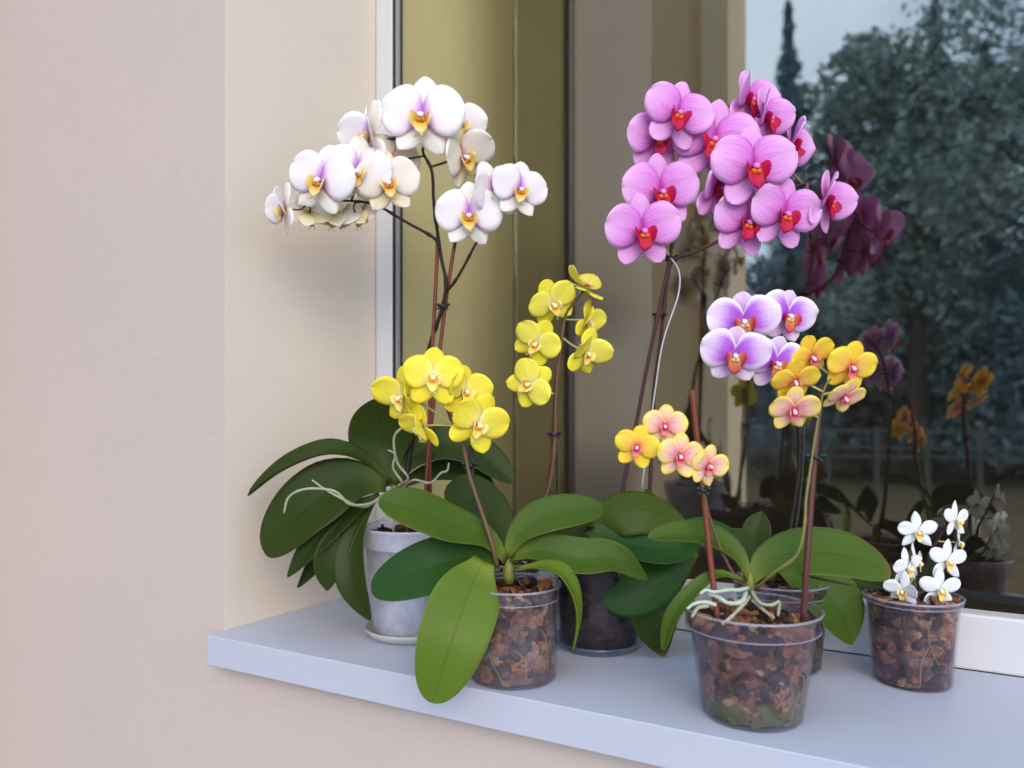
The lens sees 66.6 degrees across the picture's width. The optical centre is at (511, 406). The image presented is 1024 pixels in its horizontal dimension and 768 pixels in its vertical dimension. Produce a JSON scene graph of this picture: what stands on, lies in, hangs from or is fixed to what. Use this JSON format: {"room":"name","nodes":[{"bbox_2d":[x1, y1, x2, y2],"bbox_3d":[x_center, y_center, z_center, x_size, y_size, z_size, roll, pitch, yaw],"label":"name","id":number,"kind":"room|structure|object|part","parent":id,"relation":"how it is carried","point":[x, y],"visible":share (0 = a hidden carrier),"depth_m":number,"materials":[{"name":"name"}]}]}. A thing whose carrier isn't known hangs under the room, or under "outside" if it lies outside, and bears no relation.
{"room":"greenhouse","nodes":[
{"label":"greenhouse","id":0,"kind":"room"},
{"bbox_2d":[0,0,662,767],"bbox_3d":[-0.301,-0.850,1.419,4.520,4.100,0.730,0,0,28],"label":"wall","id":1,"kind":"structure","parent":0,"point":[165,342],"depth_m":1.16,"materials":[{"name":"paint"}]},
{"bbox_2d":[207,590,1023,767],"bbox_3d":[0.616,0.320,0.657,2.142,0.039,0.318,0,0,28],"label":"window sill","id":2,"kind":"structure","parent":1,"relation":"on","point":[633,702],"depth_m":0.80,"materials":[{"name":"paint"}]},
{"bbox_2d":[364,619,416,644],"bbox_3d":[-0.134,0.294,1.035,0.122,0.012,0.122,0,0,28],"label":"saucer","id":3,"kind":"object","parent":2,"relation":"on","point":[368,626],"visible":0.27,"depth_m":0.98,"materials":[{"name":"white ceramic"}]},
{"bbox_2d":[248,76,547,636],"bbox_3d":[-0.151,-0.067,1.026,0.384,0.726,0.140,0,0,-12],"label":"potted orchid","id":4,"kind":"object","parent":3,"relation":"on","point":[322,512],"visible":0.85,"depth_m":1.01,"materials":[{"name":"plant"}]},
{"bbox_3d":[-0.295,-0.254,0.988,0.029,0.063,0.061,-5,-3,-32],"label":"flower","id":5,"kind":"part","parent":4,"relation":"part of","materials":[{"name":"white plant"}]},
{"bbox_3d":[-0.267,-0.257,1.023,0.069,0.063,0.008,-10,-30,-35],"label":"flower","id":6,"kind":"part","parent":4,"relation":"part of","materials":[{"name":"beige plant"}]},
{"bbox_3d":[-0.240,-0.291,0.989,0.094,0.084,0.012,14,5,13],"label":"flower","id":7,"kind":"part","parent":4,"relation":"part of","materials":[{"name":"white plant"}]},
{"bbox_3d":[-0.233,-0.257,1.031,0.072,0.064,0.011,6,-39,15],"label":"flower","id":8,"kind":"part","parent":4,"relation":"part of","materials":[{"name":"beige plant"}]},
{"bbox_3d":[-0.205,-0.260,1.035,0.069,0.062,0.010,-11,-35,24],"label":"flower","id":9,"kind":"part","parent":4,"relation":"part of","materials":[{"name":"beige plant"}]},
{"bbox_3d":[-0.193,-0.357,1.015,0.038,0.090,0.089,0,0,-37],"label":"flower","id":10,"kind":"part","parent":4,"relation":"part of","materials":[{"name":"white plant"}]},
{"bbox_3d":[-0.198,-0.306,1.003,0.090,0.081,0.016,2,6,-4],"label":"flower","id":11,"kind":"part","parent":4,"relation":"part of","materials":[{"name":"white plant"}]},
{"bbox_3d":[-0.181,-0.238,1.016,0.178,0.062,0.006,0,0,-10],"label":"flower stem","id":12,"kind":"part","parent":4,"relation":"part of","materials":[{"name":"brown plant"}]},
{"bbox_3d":[-0.161,-0.294,1.007,0.086,0.076,0.013,-10,9,-15],"label":"flower","id":13,"kind":"part","parent":4,"relation":"part of","materials":[{"name":"beige plant"}]},
{"bbox_3d":[-0.158,-0.332,1.037,0.075,0.068,0.008,20,12,-20],"label":"flower","id":14,"kind":"part","parent":4,"relation":"part of","materials":[{"name":"beige plant"}]},
{"bbox_3d":[-0.135,0.226,1.035,0.128,0.139,0.128,0,0,28],"label":"pot","id":15,"kind":"part","parent":4,"relation":"part of","materials":[{"name":"ceramic"}]},
{"bbox_3d":[-0.115,-0.379,1.011,0.112,0.102,0.015,0,0,5],"label":"flower","id":16,"kind":"part","parent":4,"relation":"part of","materials":[{"name":"white plant"}]},
{"bbox_3d":[-0.117,-0.126,1.032,0.063,0.479,0.032,0,0,28],"label":"flower stem","id":17,"kind":"part","parent":4,"relation":"part of","materials":[{"name":"brown plant"}]},
{"bbox_3d":[-0.043,-0.208,1.023,0.095,0.116,0.006,0,0,8],"label":"flower stem","id":18,"kind":"part","parent":4,"relation":"part of","materials":[{"name":"brown plant"}]},
{"bbox_3d":[-0.056,-0.253,1.015,0.089,0.080,0.013,0,4,-2],"label":"flower","id":19,"kind":"part","parent":4,"relation":"part of","materials":[{"name":"white plant"}]},
{"bbox_3d":[-0.062,-0.335,1.033,0.076,0.078,0.036,-33,32,-26],"label":"flower","id":20,"kind":"part","parent":4,"relation":"part of","materials":[{"name":"beige plant"}]},
{"bbox_3d":[-0.067,-0.388,1.046,0.030,0.072,0.070,0,0,45],"label":"flower","id":21,"kind":"part","parent":4,"relation":"part of","materials":[{"name":"white plant"}]},
{"bbox_3d":[-0.022,-0.283,1.016,0.075,0.077,0.035,-22,17,-26],"label":"flower","id":22,"kind":"part","parent":4,"relation":"part of","materials":[{"name":"white plant"}]},
{"bbox_3d":[0.009,-0.283,1.009,0.077,0.071,0.012,0,0,-25],"label":"flower","id":23,"kind":"part","parent":4,"relation":"part of","materials":[{"name":"white plant"}]},
{"bbox_2d":[371,347,647,703],"bbox_3d":[-0.003,0.118,0.859,0.299,0.365,0.129,0,0,-12],"label":"potted orchid","id":24,"kind":"object","parent":2,"relation":"on","point":[501,632],"visible":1,"depth_m":0.84,"materials":[{"name":"green plant"}]},
{"bbox_3d":[-0.125,-0.013,0.842,0.056,0.060,0.029,5,13,35],"label":"flower","id":25,"kind":"part","parent":24,"relation":"part of","materials":[{"name":"yellow plant"}]},
{"bbox_3d":[-0.104,0.023,0.846,0.024,0.049,0.045,-26,22,-31],"label":"flower","id":26,"kind":"part","parent":24,"relation":"part of","materials":[{"name":"yellow plant"}]},
{"bbox_3d":[-0.085,-0.034,0.836,0.066,0.061,0.012,4,-4,-6],"label":"flower","id":27,"kind":"part","parent":24,"relation":"part of","materials":[{"name":"yellow plant"}]},
{"bbox_3d":[-0.048,-0.019,0.850,0.051,0.055,0.027,7,-6,-32],"label":"flower","id":28,"kind":"part","parent":24,"relation":"part of","materials":[{"name":"yellow plant"}]},
{"bbox_3d":[-0.050,0.079,0.863,0.071,0.194,0.010,0,0,10],"label":"flower stem","id":29,"kind":"part","parent":24,"relation":"part of","materials":[{"name":"plant"}]},
{"bbox_3d":[-0.035,0.015,0.845,0.069,0.064,0.011,22,2,-28],"label":"flower","id":30,"kind":"part","parent":24,"relation":"part of","materials":[{"name":"yellow plant"}]},
{"bbox_3d":[-0.003,0.182,0.868,0.014,0.027,0.014,0,0,28],"label":"crown","id":31,"kind":"part","parent":24,"relation":"part of","materials":[{"name":"green plant"}]},
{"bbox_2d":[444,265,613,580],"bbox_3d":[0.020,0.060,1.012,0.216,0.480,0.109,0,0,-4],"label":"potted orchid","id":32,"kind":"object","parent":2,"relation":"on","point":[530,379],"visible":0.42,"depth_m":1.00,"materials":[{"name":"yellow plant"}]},
{"bbox_3d":[0.004,0.188,1.010,0.021,0.036,0.020,0,0,28],"label":"crown","id":33,"kind":"part","parent":32,"relation":"part of","materials":[{"name":"green plant"}]},
{"bbox_3d":[0.024,-0.031,0.997,0.062,0.065,0.012,-34,-4,21],"label":"flower","id":34,"kind":"part","parent":32,"relation":"part of","materials":[{"name":"yellow plant"}]},
{"bbox_3d":[0.032,-0.085,0.995,0.064,0.059,0.013,32,24,1],"label":"flower","id":35,"kind":"part","parent":32,"relation":"part of","materials":[{"name":"yellow plant"}]},
{"bbox_3d":[0.050,-0.134,0.987,0.066,0.061,0.014,-28,32,-10],"label":"flower","id":36,"kind":"part","parent":32,"relation":"part of","materials":[{"name":"yellow plant"}]},
{"bbox_3d":[0.050,0.021,1.009,0.089,0.346,0.011,0,0,6],"label":"flower stem","id":37,"kind":"part","parent":32,"relation":"part of","materials":[{"name":"brown plant"}]},
{"bbox_3d":[0.092,-0.162,1.000,0.055,0.026,0.058,10,20,-46],"label":"flower","id":38,"kind":"part","parent":32,"relation":"part of","materials":[{"name":"yellow plant"}]},
{"bbox_3d":[0.100,-0.069,0.989,0.057,0.060,0.029,11,15,-31],"label":"flower","id":39,"kind":"part","parent":32,"relation":"part of","materials":[{"name":"yellow plant"}]},
{"bbox_3d":[0.103,-0.112,1.007,0.023,0.052,0.049,16,2,29],"label":"flower","id":40,"kind":"part","parent":32,"relation":"part of","materials":[{"name":"yellow plant"}]},
{"bbox_2d":[615,335,890,728],"bbox_3d":[0.235,0.116,0.758,0.234,0.368,0.140,0,0,28],"label":"potted orchid","id":41,"kind":"object","parent":2,"relation":"on","point":[754,665],"visible":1,"depth_m":0.75,"materials":[{"name":"green plant"}]},
{"bbox_3d":[0.120,0.037,0.751,0.045,0.040,0.008,14,8,8],"label":"flower","id":42,"kind":"part","parent":41,"relation":"part of","materials":[{"name":"yellow plant"}]},
{"bbox_3d":[0.148,0.017,0.758,0.044,0.040,0.006,6,5,6],"label":"flower","id":43,"kind":"part","parent":41,"relation":"part of","materials":[{"name":"pink plant"}]},
{"bbox_3d":[0.161,0.045,0.745,0.048,0.043,0.009,6,8,-5],"label":"flower","id":44,"kind":"part","parent":41,"relation":"part of","materials":[{"name":"pink plant"}]},
{"bbox_3d":[0.190,0.056,0.755,0.044,0.040,0.008,18,1,-25],"label":"flower","id":45,"kind":"part","parent":41,"relation":"part of","materials":[{"name":"pink plant"}]},
{"bbox_3d":[0.185,0.106,0.757,0.083,0.138,0.007,0,0,-9],"label":"flower stem","id":46,"kind":"part","parent":41,"relation":"part of","materials":[{"name":"brown plant"}]},
{"bbox_3d":[0.233,0.172,0.762,0.009,0.021,0.010,0,0,-10],"label":"crown","id":47,"kind":"part","parent":41,"relation":"part of","materials":[{"name":"green plant"}]},
{"bbox_3d":[0.276,0.071,0.740,0.080,0.211,0.033,0,0,-2],"label":"flower stem","id":48,"kind":"part","parent":41,"relation":"part of","materials":[{"name":"green plant"}]},
{"bbox_3d":[0.270,0.001,0.749,0.049,0.045,0.009,0,30,0],"label":"flower","id":49,"kind":"part","parent":41,"relation":"part of","materials":[{"name":"pink plant"}]},
{"bbox_3d":[0.270,-0.026,0.747,0.048,0.043,0.007,-8,38,2],"label":"flower","id":50,"kind":"part","parent":41,"relation":"part of","materials":[{"name":"yellow plant"}]},
{"bbox_3d":[0.289,-0.050,0.755,0.048,0.044,0.007,-23,31,-5],"label":"flower","id":51,"kind":"part","parent":41,"relation":"part of","materials":[{"name":"yellow plant"}]},
{"bbox_3d":[0.322,-0.011,0.752,0.044,0.040,0.008,8,42,-21],"label":"flower","id":52,"kind":"part","parent":41,"relation":"part of","materials":[{"name":"pink plant"}]},
{"bbox_3d":[0.326,-0.040,0.751,0.052,0.048,0.008,8,17,-8],"label":"flower","id":53,"kind":"part","parent":41,"relation":"part of","materials":[{"name":"yellow plant"}]},
{"bbox_2d":[687,289,885,672],"bbox_3d":[0.322,0.083,0.907,0.231,0.435,0.112,0,0,-6],"label":"potted orchid","id":54,"kind":"object","parent":2,"relation":"on","point":[736,343],"visible":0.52,"depth_m":0.88,"materials":[{"name":"plant"}]},
{"bbox_3d":[0.248,-0.059,0.868,0.078,0.060,0.010,4,11,7],"label":"flower","id":55,"kind":"part","parent":54,"relation":"part of","materials":[{"name":"purple plant"}]},
{"bbox_3d":[0.264,-0.099,0.886,0.083,0.065,0.009,-4,7,11],"label":"flower","id":56,"kind":"part","parent":54,"relation":"part of","materials":[{"name":"purple plant"}]},
{"bbox_3d":[0.302,0.190,0.907,0.014,0.023,0.014,0,0,28],"label":"crown","id":57,"kind":"part","parent":54,"relation":"part of","materials":[{"name":"green plant"}]},
{"bbox_3d":[0.298,-0.051,0.883,0.076,0.060,0.008,8,11,-12],"label":"flower","id":58,"kind":"part","parent":54,"relation":"part of","materials":[{"name":"purple plant"}]},
{"bbox_3d":[0.305,0.037,0.906,0.061,0.297,0.012,0,0,4],"label":"flower stem","id":59,"kind":"part","parent":54,"relation":"part of","materials":[{"name":"plant"}]},
{"bbox_3d":[0.317,-0.106,0.896,0.075,0.058,0.009,8,4,-15],"label":"flower","id":60,"kind":"part","parent":54,"relation":"part of","materials":[{"name":"purple plant"}]},
{"bbox_2d":[867,500,967,689],"bbox_3d":[0.438,0.201,0.854,0.104,0.198,0.103,0,0,32],"label":"potted orchid","id":61,"kind":"object","parent":2,"relation":"on","point":[913,630],"visible":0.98,"depth_m":0.83,"materials":[{"name":"clear plastic"}]},
{"bbox_3d":[0.412,0.194,0.825,0.034,0.039,0.019,8,13,41],"label":"flower","id":62,"kind":"part","parent":61,"relation":"part of","materials":[{"name":"white plant"}]},
{"bbox_3d":[0.424,0.170,0.840,0.041,0.038,0.007,-8,11,-21],"label":"flower","id":63,"kind":"part","parent":61,"relation":"part of","materials":[{"name":"white plant"}]},
{"bbox_3d":[0.438,0.174,0.854,0.007,0.057,0.003,0,0,6],"label":"flower stem","id":64,"kind":"part","parent":61,"relation":"part of","materials":[{"name":"white plant"}]},
{"bbox_3d":[0.439,0.166,0.850,0.006,0.037,0.039,0,-6,40],"label":"flower","id":65,"kind":"part","parent":61,"relation":"part of","materials":[{"name":"white plant"}]},
{"bbox_3d":[0.439,0.132,0.844,0.041,0.039,0.007,-4,3,8],"label":"flower","id":66,"kind":"part","parent":61,"relation":"part of","materials":[{"name":"white plant"}]},
{"bbox_3d":[0.462,0.159,0.857,0.042,0.089,0.009,0,0,-1],"label":"flower stem","id":67,"kind":"part","parent":61,"relation":"part of","materials":[{"name":"plant"}]},
{"bbox_3d":[0.455,0.192,0.832,0.044,0.043,0.006,2,8,-2],"label":"flower","id":68,"kind":"part","parent":61,"relation":"part of","materials":[{"name":"white plant"}]},
{"bbox_3d":[0.467,0.162,0.838,0.043,0.041,0.005,6,3,-8],"label":"flower","id":69,"kind":"part","parent":61,"relation":"part of","materials":[{"name":"white plant"}]},
{"bbox_3d":[0.482,0.120,0.848,0.038,0.037,0.004,0,0,-25],"label":"flower","id":70,"kind":"part","parent":61,"relation":"part of","materials":[{"name":"white plant"}]},
{"bbox_3d":[0.486,0.145,0.851,0.006,0.037,0.040,7,4,32],"label":"flower","id":71,"kind":"part","parent":61,"relation":"part of","materials":[{"name":"white plant"}]},
{"bbox_3d":[0.108,0.294,0.983,0.115,0.011,0.115,0,0,28],"label":"saucer","id":72,"kind":"object","parent":2,"relation":"on","visible":0},
{"bbox_2d":[541,67,858,656],"bbox_3d":[0.224,-0.062,0.961,0.403,0.719,0.133,0,0,8],"label":"potted orchid","id":73,"kind":"object","parent":72,"relation":"on","point":[752,197],"visible":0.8,"depth_m":0.94,"materials":[{"name":"plant"}]},
{"bbox_3d":[0.156,-0.214,0.935,0.093,0.084,0.014,-6,9,-5],"label":"flower","id":74,"kind":"part","parent":73,"relation":"part of","materials":[{"name":"pink plant"}]},
{"bbox_3d":[0.190,-0.120,0.974,0.112,0.525,0.027,0,0,-1],"label":"flower stem","id":75,"kind":"part","parent":73,"relation":"part of","materials":[{"name":"brown plant"}]},
{"bbox_3d":[0.176,-0.331,0.956,0.080,0.070,0.015,-6,10,-17],"label":"flower","id":76,"kind":"part","parent":73,"relation":"part of","materials":[{"name":"pink plant"}]},
{"bbox_3d":[0.179,-0.265,0.946,0.096,0.084,0.012,-6,9,-7],"label":"flower","id":77,"kind":"part","parent":73,"relation":"part of","materials":[{"name":"pink plant"}]},
{"bbox_3d":[0.198,-0.353,0.935,0.088,0.079,0.014,14,-1,-10],"label":"flower","id":78,"kind":"part","parent":73,"relation":"part of","materials":[{"name":"pink plant"}]},
{"bbox_3d":[0.258,-0.271,0.956,0.078,0.076,0.033,0,4,-36],"label":"flower","id":79,"kind":"part","parent":73,"relation":"part of","materials":[{"name":"pink plant"}]},
{"bbox_3d":[0.247,-0.326,0.951,0.108,0.099,0.012,0,0,5],"label":"flower","id":80,"kind":"part","parent":73,"relation":"part of","materials":[{"name":"pink plant"}]},
{"bbox_3d":[0.271,-0.070,0.968,0.210,0.427,0.035,0,0,4],"label":"flower stem","id":81,"kind":"part","parent":73,"relation":"part of","materials":[{"name":"plant"}]},
{"bbox_3d":[0.286,-0.228,0.950,0.090,0.081,0.014,8,9,-11],"label":"flower","id":82,"kind":"part","parent":73,"relation":"part of","materials":[{"name":"pink plant"}]},
{"bbox_3d":[0.286,-0.288,0.927,0.104,0.093,0.016,-2,4,-2],"label":"flower","id":83,"kind":"part","parent":73,"relation":"part of","materials":[{"name":"pink plant"}]},
{"bbox_3d":[0.299,-0.385,0.965,0.076,0.074,0.032,8,-5,-40],"label":"flower","id":84,"kind":"part","parent":73,"relation":"part of","materials":[{"name":"pink plant"}]},
{"bbox_3d":[0.320,-0.359,0.959,0.073,0.073,0.031,0,0,-44],"label":"flower","id":85,"kind":"part","parent":73,"relation":"part of","materials":[{"name":"pink plant"}]},
{"bbox_3d":[0.328,-0.235,0.940,0.091,0.082,0.014,6,7,-11],"label":"flower","id":86,"kind":"part","parent":73,"relation":"part of","materials":[{"name":"pink plant"}]},
{"bbox_3d":[0.360,-0.332,0.980,0.031,0.071,0.072,5,-8,30],"label":"flower","id":87,"kind":"part","parent":73,"relation":"part of","materials":[{"name":"pink plant"}]},
{"bbox_3d":[0.392,-0.253,0.947,0.074,0.074,0.032,11,-2,-44],"label":"flower","id":88,"kind":"part","parent":73,"relation":"part of","materials":[{"name":"pink plant"}]},
{"bbox_2d":[522,559,1023,677],"bbox_3d":[0.820,0.322,0.984,2.134,0.034,0.389,0,0,28],"label":"trim","id":89,"kind":"structure","parent":1,"relation":"on","point":[969,604],"depth_m":1.20,"materials":[{"name":"white plastic"}]},
{"bbox_2d":[517,0,1023,594],"bbox_3d":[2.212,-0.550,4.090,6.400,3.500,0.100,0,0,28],"label":"window pane","id":90,"kind":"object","parent":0,"point":[917,106],"depth_m":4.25,"materials":[{"name":"clear glass"}]},
{"bbox_3d":[0.732,-2.350,0.849,2.160,1.100,0.710,0,0,28],"label":"wall","id":91,"kind":"structure","parent":0,"visible":0},
{"bbox_2d":[376,0,1023,676],"bbox_3d":[0.648,-0.750,0.961,1.854,2.100,0.248,0,0,28],"label":"window","id":92,"kind":"structure","parent":91,"relation":"in","point":[986,641],"depth_m":1.28,"materials":[{"name":"plastic"}]},
{"bbox_3d":[0.594,0.268,0.867,1.780,0.064,0.030,0,0,28],"label":"frame rail","id":93,"kind":"part","parent":92,"relation":"part of","materials":[{"name":"white plastic"}]}
]}

